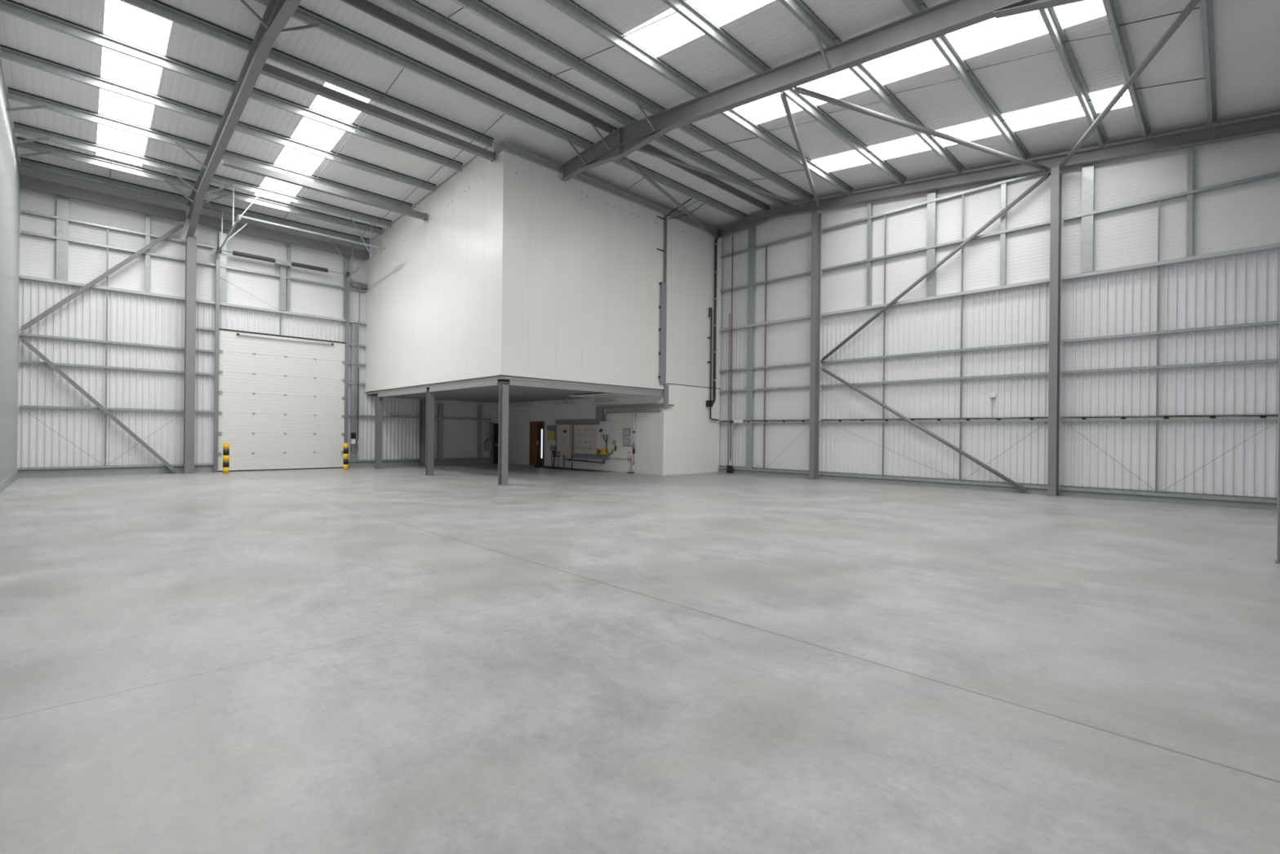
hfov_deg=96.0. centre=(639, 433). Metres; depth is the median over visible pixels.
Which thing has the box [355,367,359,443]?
conduit
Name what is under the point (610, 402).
light
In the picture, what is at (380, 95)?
rod
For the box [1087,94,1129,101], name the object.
rod
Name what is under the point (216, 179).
purlin
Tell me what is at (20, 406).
wall rail
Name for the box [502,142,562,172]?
roof purlin
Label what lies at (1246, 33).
ceiling
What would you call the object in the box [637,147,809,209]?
brace
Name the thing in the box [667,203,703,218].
cable
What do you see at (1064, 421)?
wire
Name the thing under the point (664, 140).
purlin
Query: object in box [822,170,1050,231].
wall rail
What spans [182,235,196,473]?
steel column
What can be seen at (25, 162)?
purlin
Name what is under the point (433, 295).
wall
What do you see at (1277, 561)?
steel column
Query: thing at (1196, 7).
rod
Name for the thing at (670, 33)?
skylight
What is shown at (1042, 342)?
wall rail
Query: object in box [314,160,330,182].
rod
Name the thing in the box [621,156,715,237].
brace
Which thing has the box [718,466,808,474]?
wall rail
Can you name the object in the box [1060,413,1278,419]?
cable tray
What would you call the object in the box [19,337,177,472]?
brace
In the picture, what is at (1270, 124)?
beam
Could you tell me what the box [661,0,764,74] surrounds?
purlin
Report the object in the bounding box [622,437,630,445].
framed notice
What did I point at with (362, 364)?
wall rail
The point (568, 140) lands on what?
knee brace
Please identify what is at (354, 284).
beam
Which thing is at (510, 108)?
rod
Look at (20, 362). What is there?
wall rail
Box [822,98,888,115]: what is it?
rod
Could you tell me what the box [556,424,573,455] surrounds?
electrical cabinet
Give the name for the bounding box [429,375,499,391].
beam
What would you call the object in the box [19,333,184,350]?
wall rail
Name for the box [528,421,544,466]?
door
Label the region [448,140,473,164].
rod
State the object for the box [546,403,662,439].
cable tray
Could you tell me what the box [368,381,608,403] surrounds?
ceiling
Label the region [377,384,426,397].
beam
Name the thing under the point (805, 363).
wall rail
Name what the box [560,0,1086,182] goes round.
rafter
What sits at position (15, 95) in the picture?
purlin
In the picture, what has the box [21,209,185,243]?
wall rail
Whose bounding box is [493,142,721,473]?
wall
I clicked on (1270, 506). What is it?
baseboard
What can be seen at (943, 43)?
purlin
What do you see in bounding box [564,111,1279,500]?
wall
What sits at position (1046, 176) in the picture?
brace
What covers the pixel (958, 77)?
rod
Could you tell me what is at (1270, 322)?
wall rail
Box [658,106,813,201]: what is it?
purlin
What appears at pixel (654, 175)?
purlin
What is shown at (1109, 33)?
rod
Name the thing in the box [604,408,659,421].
conduit
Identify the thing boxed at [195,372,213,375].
wall rail
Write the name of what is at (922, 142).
rod
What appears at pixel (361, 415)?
wall rail
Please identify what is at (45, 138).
knee brace
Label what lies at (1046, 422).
wire
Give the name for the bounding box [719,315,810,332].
rail
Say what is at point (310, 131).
skylight
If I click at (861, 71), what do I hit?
purlin
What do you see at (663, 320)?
cable tray
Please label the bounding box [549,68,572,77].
rod
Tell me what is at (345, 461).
bollard
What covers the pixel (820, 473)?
wall rail
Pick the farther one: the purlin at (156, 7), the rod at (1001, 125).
the rod at (1001, 125)
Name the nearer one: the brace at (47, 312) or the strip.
the brace at (47, 312)
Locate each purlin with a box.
[0,0,236,92]
[0,44,222,125]
[7,87,210,154]
[13,121,199,178]
[16,136,195,188]
[20,157,189,204]
[119,0,253,51]
[202,200,369,244]
[206,185,382,234]
[210,173,391,227]
[222,150,412,208]
[234,120,436,192]
[248,88,462,171]
[253,0,269,6]
[266,47,493,147]
[291,5,590,149]
[340,0,613,133]
[384,0,631,125]
[451,0,660,114]
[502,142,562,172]
[544,0,703,97]
[573,173,718,235]
[589,142,747,220]
[630,117,786,206]
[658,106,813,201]
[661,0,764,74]
[702,88,853,194]
[763,64,906,184]
[778,0,835,47]
[833,35,964,174]
[902,0,922,14]
[919,1,1030,159]
[1038,7,1107,147]
[1102,0,1151,139]
[1199,0,1217,127]
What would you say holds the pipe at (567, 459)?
attached to the wall at (649, 426)
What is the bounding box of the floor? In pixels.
[0,462,1279,853]
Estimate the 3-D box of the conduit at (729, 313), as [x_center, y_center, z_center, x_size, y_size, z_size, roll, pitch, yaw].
[3.502,-1.618,22.722,0.050,6.250,0.052,1,0,-44]
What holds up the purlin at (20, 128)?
on the rafter at (277, 13)
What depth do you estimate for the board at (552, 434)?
25.55 m
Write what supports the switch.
attached to the wall at (649, 426)
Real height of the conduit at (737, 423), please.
1.767 m
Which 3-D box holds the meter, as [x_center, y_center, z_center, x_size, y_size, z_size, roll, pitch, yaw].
[-0.387,0.751,22.087,0.094,0.190,0.190,1,0,-44]
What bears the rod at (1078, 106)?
attached to the purlin at (943, 43)
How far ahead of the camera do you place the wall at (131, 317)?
19.16 m
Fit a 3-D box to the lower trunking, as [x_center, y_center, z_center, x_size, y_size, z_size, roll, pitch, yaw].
[-2.029,0.924,23.763,0.099,0.170,2.220,1,0,-44]
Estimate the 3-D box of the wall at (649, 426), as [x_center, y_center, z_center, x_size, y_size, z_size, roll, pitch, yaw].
[-2.898,-0.080,24.741,0.008,3.100,10.724,1,0,-44]
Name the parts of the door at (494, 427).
frame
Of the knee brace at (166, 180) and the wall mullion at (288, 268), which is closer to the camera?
the knee brace at (166, 180)
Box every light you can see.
[509,404,526,407]
[591,400,614,404]
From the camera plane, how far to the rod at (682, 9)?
11.30 m
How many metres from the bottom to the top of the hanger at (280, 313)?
2.100 m
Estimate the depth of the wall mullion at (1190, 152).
13.39 m
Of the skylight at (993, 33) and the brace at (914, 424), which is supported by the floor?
the brace at (914, 424)
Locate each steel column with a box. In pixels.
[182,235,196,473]
[374,396,382,468]
[418,399,426,466]
[425,391,434,475]
[497,384,508,485]
[808,210,821,479]
[1047,166,1062,496]
[1274,289,1279,563]
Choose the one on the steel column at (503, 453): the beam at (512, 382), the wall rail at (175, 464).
the beam at (512, 382)
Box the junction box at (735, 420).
[733,418,742,422]
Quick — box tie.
[613,126,769,211]
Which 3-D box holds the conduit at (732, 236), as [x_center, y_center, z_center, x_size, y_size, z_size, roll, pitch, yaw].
[3.597,-3.362,22.644,0.038,8.800,0.040,1,0,-44]
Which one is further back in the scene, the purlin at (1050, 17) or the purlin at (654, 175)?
the purlin at (654, 175)
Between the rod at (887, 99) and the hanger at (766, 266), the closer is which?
the rod at (887, 99)
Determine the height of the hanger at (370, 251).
1.348 m
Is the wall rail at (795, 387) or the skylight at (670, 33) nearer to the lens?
the skylight at (670, 33)
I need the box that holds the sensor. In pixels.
[990,393,995,397]
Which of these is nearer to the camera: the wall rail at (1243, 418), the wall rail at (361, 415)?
the wall rail at (1243, 418)
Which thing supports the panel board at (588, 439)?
attached to the wall at (649, 426)
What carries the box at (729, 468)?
on the floor
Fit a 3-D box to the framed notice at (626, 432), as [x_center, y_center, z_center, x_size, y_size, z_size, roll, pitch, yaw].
[-0.521,-0.060,22.283,0.023,0.310,0.410,1,0,-44]
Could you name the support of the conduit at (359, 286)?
attached to the beam at (354, 284)
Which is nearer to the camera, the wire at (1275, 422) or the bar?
the wire at (1275, 422)
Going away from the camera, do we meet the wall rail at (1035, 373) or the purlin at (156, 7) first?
the purlin at (156, 7)
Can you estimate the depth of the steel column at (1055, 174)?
14.97 m
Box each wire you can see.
[22,408,103,465]
[106,413,182,465]
[196,264,276,308]
[829,422,959,480]
[962,422,1047,480]
[1063,421,1157,492]
[1159,422,1276,493]
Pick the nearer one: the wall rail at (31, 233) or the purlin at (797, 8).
the purlin at (797, 8)
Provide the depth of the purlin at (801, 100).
15.03 m
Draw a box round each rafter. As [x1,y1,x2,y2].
[186,0,301,238]
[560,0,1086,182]
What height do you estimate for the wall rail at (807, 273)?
0.069 m
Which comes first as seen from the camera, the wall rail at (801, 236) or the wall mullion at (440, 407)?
the wall rail at (801, 236)
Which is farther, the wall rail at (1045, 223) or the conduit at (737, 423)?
the conduit at (737, 423)
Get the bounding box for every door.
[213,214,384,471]
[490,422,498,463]
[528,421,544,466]
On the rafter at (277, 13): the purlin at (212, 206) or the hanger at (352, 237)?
the purlin at (212, 206)
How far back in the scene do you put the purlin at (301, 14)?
13.40 m
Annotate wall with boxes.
[0,57,20,482]
[17,166,557,470]
[364,142,503,386]
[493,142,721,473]
[507,392,663,473]
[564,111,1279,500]
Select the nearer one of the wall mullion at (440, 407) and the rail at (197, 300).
the rail at (197, 300)
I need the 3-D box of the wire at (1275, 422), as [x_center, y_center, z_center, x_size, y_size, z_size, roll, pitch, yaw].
[13.021,0.576,13.053,0.009,1.687,1.876,1,0,-44]
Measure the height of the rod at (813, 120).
0.323 m
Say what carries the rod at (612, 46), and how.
attached to the purlin at (478, 7)
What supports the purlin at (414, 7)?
on the rafter at (277, 13)
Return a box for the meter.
[627,450,632,456]
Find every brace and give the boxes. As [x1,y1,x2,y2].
[6,105,47,111]
[12,137,49,143]
[15,151,51,157]
[19,222,185,330]
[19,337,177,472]
[164,179,193,202]
[167,168,197,192]
[175,142,207,169]
[203,194,227,204]
[205,184,232,194]
[239,0,268,28]
[280,23,319,33]
[566,137,586,164]
[591,123,610,150]
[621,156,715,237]
[635,99,656,131]
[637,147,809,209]
[780,90,820,207]
[794,85,1048,171]
[812,24,831,69]
[819,172,1050,361]
[819,367,1029,493]
[1058,0,1200,168]
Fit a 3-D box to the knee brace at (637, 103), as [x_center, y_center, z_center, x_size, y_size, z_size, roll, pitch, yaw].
[0.139,-7.995,14.480,0.740,0.527,0.045,1,0,-44]
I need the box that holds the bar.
[237,214,385,249]
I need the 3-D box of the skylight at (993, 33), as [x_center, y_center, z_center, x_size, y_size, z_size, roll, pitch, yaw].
[5.261,-7.775,12.307,1.050,0.839,7.370,1,0,-44]
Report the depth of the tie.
19.15 m
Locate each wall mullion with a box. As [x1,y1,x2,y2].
[55,195,68,280]
[144,214,150,292]
[218,230,226,302]
[286,244,290,311]
[342,256,349,319]
[350,322,357,460]
[437,403,443,457]
[476,404,481,457]
[746,226,755,468]
[866,203,872,306]
[926,190,937,297]
[1000,178,1006,285]
[1080,163,1094,273]
[1186,148,1193,257]
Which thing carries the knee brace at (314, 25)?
attached to the rafter at (277, 13)
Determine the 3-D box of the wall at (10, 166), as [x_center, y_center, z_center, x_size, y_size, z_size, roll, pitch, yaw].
[-9.333,-3.725,7.786,0.012,9.814,26.136,1,0,-44]
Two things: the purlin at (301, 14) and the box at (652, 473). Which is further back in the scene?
the box at (652, 473)
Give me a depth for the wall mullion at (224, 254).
20.46 m
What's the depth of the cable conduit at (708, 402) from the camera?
22.62 m
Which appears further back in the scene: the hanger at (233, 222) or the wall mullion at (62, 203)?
the hanger at (233, 222)
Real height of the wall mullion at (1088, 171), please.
2.740 m
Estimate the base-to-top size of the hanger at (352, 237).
1.410 m
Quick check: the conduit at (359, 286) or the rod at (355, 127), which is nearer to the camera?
the rod at (355, 127)
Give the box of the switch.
[597,448,608,454]
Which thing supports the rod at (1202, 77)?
attached to the purlin at (1206, 6)
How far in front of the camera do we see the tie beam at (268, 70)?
14.06 m
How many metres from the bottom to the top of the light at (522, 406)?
0.250 m
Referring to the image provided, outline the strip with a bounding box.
[573,430,577,453]
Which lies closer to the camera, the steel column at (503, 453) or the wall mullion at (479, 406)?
the steel column at (503, 453)
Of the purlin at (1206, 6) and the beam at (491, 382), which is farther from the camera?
the beam at (491, 382)
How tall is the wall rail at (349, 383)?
0.069 m
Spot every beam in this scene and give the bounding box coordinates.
[20,174,186,222]
[197,214,368,260]
[222,156,426,221]
[260,62,495,162]
[351,281,367,288]
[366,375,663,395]
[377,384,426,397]
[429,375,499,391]
[508,376,662,396]
[720,114,1279,238]
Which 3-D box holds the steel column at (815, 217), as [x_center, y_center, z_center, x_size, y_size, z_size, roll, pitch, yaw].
[6.069,-3.047,19.959,0.370,9.220,0.220,1,0,-44]
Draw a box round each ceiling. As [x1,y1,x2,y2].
[0,0,1279,242]
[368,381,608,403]
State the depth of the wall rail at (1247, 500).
13.53 m
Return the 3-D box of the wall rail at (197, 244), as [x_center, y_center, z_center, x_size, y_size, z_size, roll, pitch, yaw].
[-15.192,-6.564,20.116,0.520,0.069,0.135,1,0,-44]
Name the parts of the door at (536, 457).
vision panel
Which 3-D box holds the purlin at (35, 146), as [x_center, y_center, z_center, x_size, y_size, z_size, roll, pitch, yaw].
[-15.563,-7.941,17.041,3.906,0.225,0.144,1,0,-44]
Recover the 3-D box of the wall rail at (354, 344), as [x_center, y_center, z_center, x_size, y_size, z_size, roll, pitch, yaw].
[-11.635,-3.636,23.621,0.710,0.069,0.135,1,0,-44]
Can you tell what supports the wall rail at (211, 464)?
attached to the wall at (131, 317)
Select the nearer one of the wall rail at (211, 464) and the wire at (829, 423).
the wire at (829, 423)
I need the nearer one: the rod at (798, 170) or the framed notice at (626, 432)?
the rod at (798, 170)
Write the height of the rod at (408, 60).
0.228 m
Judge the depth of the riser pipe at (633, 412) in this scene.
21.90 m
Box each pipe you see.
[563,454,604,468]
[631,408,635,472]
[711,229,720,404]
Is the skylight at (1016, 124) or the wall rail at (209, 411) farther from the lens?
the wall rail at (209, 411)
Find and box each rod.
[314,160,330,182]
[333,127,355,158]
[355,95,381,132]
[380,60,408,100]
[422,165,443,186]
[443,3,469,20]
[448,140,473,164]
[478,107,511,139]
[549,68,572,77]
[577,45,615,62]
[620,8,683,38]
[720,137,758,145]
[763,120,816,132]
[772,169,804,174]
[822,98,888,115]
[869,142,924,151]
[888,77,959,95]
[929,124,1001,137]
[965,48,1056,71]
[1001,106,1081,120]
[1062,32,1111,43]
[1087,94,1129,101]
[1118,7,1199,26]
[1135,77,1204,89]
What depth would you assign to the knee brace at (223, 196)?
18.74 m
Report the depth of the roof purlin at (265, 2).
11.14 m
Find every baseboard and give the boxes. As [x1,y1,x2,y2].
[0,470,17,493]
[17,458,490,478]
[719,468,1277,510]
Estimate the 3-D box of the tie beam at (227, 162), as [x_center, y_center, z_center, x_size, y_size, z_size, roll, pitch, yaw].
[-9.355,-7.428,17.696,5.675,0.240,0.220,1,0,-44]
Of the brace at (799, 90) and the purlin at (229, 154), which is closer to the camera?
the brace at (799, 90)
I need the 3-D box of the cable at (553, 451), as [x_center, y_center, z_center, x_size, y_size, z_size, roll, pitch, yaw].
[-3.813,1.096,25.502,0.072,0.736,0.147,1,0,-44]
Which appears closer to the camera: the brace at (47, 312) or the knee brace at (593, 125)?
the knee brace at (593, 125)
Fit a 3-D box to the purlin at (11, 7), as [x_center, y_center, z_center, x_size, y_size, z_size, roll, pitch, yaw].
[-11.011,-8.277,12.384,3.906,0.225,0.144,1,0,-44]
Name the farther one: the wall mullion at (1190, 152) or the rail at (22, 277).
the rail at (22, 277)
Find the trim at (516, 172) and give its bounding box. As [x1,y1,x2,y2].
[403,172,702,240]
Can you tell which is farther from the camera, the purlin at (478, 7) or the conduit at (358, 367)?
the conduit at (358, 367)
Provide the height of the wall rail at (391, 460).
0.069 m
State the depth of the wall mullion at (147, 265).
19.02 m
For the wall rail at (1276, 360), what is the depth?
13.53 m
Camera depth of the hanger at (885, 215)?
18.44 m
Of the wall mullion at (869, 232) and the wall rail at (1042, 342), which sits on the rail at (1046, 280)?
the wall mullion at (869, 232)
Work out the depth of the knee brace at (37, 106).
13.88 m
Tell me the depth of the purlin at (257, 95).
15.49 m
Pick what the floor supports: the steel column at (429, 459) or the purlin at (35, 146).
the steel column at (429, 459)
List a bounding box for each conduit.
[352,286,359,432]
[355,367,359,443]
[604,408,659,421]
[604,410,661,421]
[706,306,719,421]
[727,313,730,465]
[729,235,733,460]
[731,422,738,466]
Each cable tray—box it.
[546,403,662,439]
[656,214,668,408]
[719,419,809,422]
[819,416,1048,421]
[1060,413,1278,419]
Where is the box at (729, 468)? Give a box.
[726,465,733,473]
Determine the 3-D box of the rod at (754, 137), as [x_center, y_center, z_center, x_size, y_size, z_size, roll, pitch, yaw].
[2.831,-8.186,16.080,0.022,0.290,1.434,1,0,-44]
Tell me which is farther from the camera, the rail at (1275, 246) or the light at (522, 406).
the light at (522, 406)
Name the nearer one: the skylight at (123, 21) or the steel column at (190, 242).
the skylight at (123, 21)
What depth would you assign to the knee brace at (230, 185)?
18.07 m
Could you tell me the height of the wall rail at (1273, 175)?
0.069 m
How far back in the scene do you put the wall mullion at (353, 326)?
23.53 m
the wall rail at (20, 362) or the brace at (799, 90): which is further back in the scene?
the wall rail at (20, 362)
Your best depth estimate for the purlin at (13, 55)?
13.47 m
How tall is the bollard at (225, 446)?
1.030 m
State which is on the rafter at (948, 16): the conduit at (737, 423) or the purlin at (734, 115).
the purlin at (734, 115)
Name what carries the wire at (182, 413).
attached to the wall rail at (175, 464)
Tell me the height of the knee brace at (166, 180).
0.527 m
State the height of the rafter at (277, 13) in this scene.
2.296 m
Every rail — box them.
[18,463,182,470]
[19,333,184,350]
[19,360,184,373]
[19,404,183,412]
[20,275,185,301]
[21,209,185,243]
[21,230,185,261]
[194,462,213,466]
[195,298,366,324]
[195,326,213,330]
[195,348,213,352]
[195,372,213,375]
[195,409,213,413]
[196,243,214,248]
[196,261,366,292]
[347,414,492,420]
[348,343,365,346]
[348,362,365,365]
[348,382,365,385]
[348,457,491,462]
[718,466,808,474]
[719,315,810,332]
[719,362,810,372]
[719,385,809,392]
[719,421,809,423]
[720,231,811,258]
[720,271,811,293]
[819,418,1048,422]
[819,472,1047,488]
[820,278,1049,316]
[820,341,1048,364]
[820,372,1048,386]
[821,220,1050,271]
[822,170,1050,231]
[1059,487,1277,503]
[1060,416,1278,421]
[1061,320,1279,342]
[1061,358,1279,373]
[1062,171,1279,221]
[1062,242,1279,280]
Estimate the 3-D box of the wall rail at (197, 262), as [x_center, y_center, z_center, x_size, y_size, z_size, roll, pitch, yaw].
[-13.371,-5.925,21.902,5.630,0.069,0.135,1,0,-44]
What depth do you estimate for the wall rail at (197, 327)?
20.08 m
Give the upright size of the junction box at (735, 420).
0.150 m
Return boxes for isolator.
[599,421,612,434]
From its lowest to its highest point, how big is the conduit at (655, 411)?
0.366 m
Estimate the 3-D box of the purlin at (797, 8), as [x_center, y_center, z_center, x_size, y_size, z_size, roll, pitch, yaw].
[0.972,-7.745,8.591,7.896,0.225,0.144,1,0,-44]
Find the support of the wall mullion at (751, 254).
on the wall rail at (741, 468)
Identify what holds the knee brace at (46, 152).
attached to the wall at (10, 166)
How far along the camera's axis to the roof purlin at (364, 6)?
13.00 m
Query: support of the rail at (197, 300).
attached to the wall at (131, 317)
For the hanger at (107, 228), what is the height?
7.560 m
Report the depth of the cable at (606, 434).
22.92 m
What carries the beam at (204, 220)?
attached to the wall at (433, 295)
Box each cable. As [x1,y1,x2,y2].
[552,450,555,466]
[605,434,613,454]
[666,198,692,217]
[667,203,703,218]
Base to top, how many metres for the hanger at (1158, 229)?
6.980 m
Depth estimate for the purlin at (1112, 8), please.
11.01 m
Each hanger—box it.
[104,228,108,466]
[221,206,247,244]
[232,185,260,226]
[280,313,281,334]
[332,236,353,272]
[350,216,371,257]
[763,245,767,469]
[881,214,886,476]
[959,194,964,480]
[1155,200,1159,493]
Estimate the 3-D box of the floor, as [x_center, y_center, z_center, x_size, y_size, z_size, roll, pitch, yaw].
[-2.279,1.576,14.660,20.390,0.200,26.636,1,0,-44]
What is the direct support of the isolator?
attached to the wall at (649, 426)
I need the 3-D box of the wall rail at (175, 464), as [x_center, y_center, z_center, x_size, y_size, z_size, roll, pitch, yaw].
[-17.028,1.047,18.401,3.830,0.069,0.135,1,0,-44]
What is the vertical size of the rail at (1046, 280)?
0.100 m
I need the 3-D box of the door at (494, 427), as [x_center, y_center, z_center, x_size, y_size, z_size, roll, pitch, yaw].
[-6.902,0.428,28.198,0.820,2.000,0.190,1,0,-44]
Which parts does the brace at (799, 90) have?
plate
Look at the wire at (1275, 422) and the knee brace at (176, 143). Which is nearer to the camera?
the wire at (1275, 422)
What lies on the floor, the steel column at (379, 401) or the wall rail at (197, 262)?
the steel column at (379, 401)
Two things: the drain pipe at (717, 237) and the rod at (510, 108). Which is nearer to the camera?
the rod at (510, 108)
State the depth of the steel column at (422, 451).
25.39 m
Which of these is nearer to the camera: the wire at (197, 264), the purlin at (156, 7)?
the purlin at (156, 7)
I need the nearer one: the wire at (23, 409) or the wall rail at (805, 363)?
the wire at (23, 409)
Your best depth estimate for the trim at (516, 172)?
18.94 m
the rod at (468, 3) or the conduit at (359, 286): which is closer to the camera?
the rod at (468, 3)
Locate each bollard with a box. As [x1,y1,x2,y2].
[222,443,229,473]
[342,443,348,470]
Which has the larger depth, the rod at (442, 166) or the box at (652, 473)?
the box at (652, 473)
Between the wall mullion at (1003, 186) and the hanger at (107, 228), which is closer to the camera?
the wall mullion at (1003, 186)
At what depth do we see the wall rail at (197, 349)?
20.11 m
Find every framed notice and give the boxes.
[622,428,630,436]
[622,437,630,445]
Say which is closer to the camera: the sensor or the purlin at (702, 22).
the purlin at (702, 22)
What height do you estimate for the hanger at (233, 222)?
1.348 m
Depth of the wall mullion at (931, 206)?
17.44 m
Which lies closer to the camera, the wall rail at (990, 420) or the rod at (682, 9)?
the rod at (682, 9)
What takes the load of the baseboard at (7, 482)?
attached to the wall at (10, 166)
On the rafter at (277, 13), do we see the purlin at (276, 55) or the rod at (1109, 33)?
the purlin at (276, 55)
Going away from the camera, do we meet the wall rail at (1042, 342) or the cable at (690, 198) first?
the wall rail at (1042, 342)
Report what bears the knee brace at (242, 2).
attached to the rafter at (277, 13)
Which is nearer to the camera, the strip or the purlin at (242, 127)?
the purlin at (242, 127)
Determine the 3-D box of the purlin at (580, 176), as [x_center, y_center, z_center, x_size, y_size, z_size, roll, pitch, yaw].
[0.489,-8.055,20.409,7.700,0.220,0.114,1,0,-44]
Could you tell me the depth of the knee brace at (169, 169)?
17.44 m
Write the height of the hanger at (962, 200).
8.380 m
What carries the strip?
attached to the wall at (649, 426)
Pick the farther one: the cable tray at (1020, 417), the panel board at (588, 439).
the panel board at (588, 439)
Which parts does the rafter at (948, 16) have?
apex plate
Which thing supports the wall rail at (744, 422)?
attached to the wall at (1244, 288)
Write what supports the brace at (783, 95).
attached to the rafter at (948, 16)
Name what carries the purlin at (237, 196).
on the rafter at (277, 13)
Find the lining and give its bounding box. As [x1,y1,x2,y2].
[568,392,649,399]
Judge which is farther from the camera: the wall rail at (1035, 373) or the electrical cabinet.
the electrical cabinet
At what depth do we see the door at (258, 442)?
21.65 m
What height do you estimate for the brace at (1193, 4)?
0.614 m
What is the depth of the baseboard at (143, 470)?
19.11 m
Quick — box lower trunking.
[573,453,609,459]
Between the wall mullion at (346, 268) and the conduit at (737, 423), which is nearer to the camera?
the conduit at (737, 423)
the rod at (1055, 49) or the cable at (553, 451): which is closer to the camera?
the rod at (1055, 49)
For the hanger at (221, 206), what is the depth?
19.75 m
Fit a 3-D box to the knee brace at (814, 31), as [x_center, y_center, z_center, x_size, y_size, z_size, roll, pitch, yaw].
[3.473,-7.420,11.061,0.740,0.527,0.045,1,0,-44]
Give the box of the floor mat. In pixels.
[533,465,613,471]
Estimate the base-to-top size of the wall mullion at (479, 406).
2.490 m
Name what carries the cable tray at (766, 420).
on the wall rail at (744, 422)
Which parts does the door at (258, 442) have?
post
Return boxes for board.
[546,430,559,457]
[573,424,604,453]
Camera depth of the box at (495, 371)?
18.39 m
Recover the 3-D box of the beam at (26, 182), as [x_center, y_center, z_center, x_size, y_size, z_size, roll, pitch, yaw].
[-16.802,-7.394,18.232,3.830,0.335,0.140,1,0,-44]
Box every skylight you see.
[96,0,172,166]
[254,82,369,203]
[623,0,773,57]
[734,0,1106,124]
[811,84,1132,172]
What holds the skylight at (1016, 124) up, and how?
attached to the ceiling at (1246, 33)

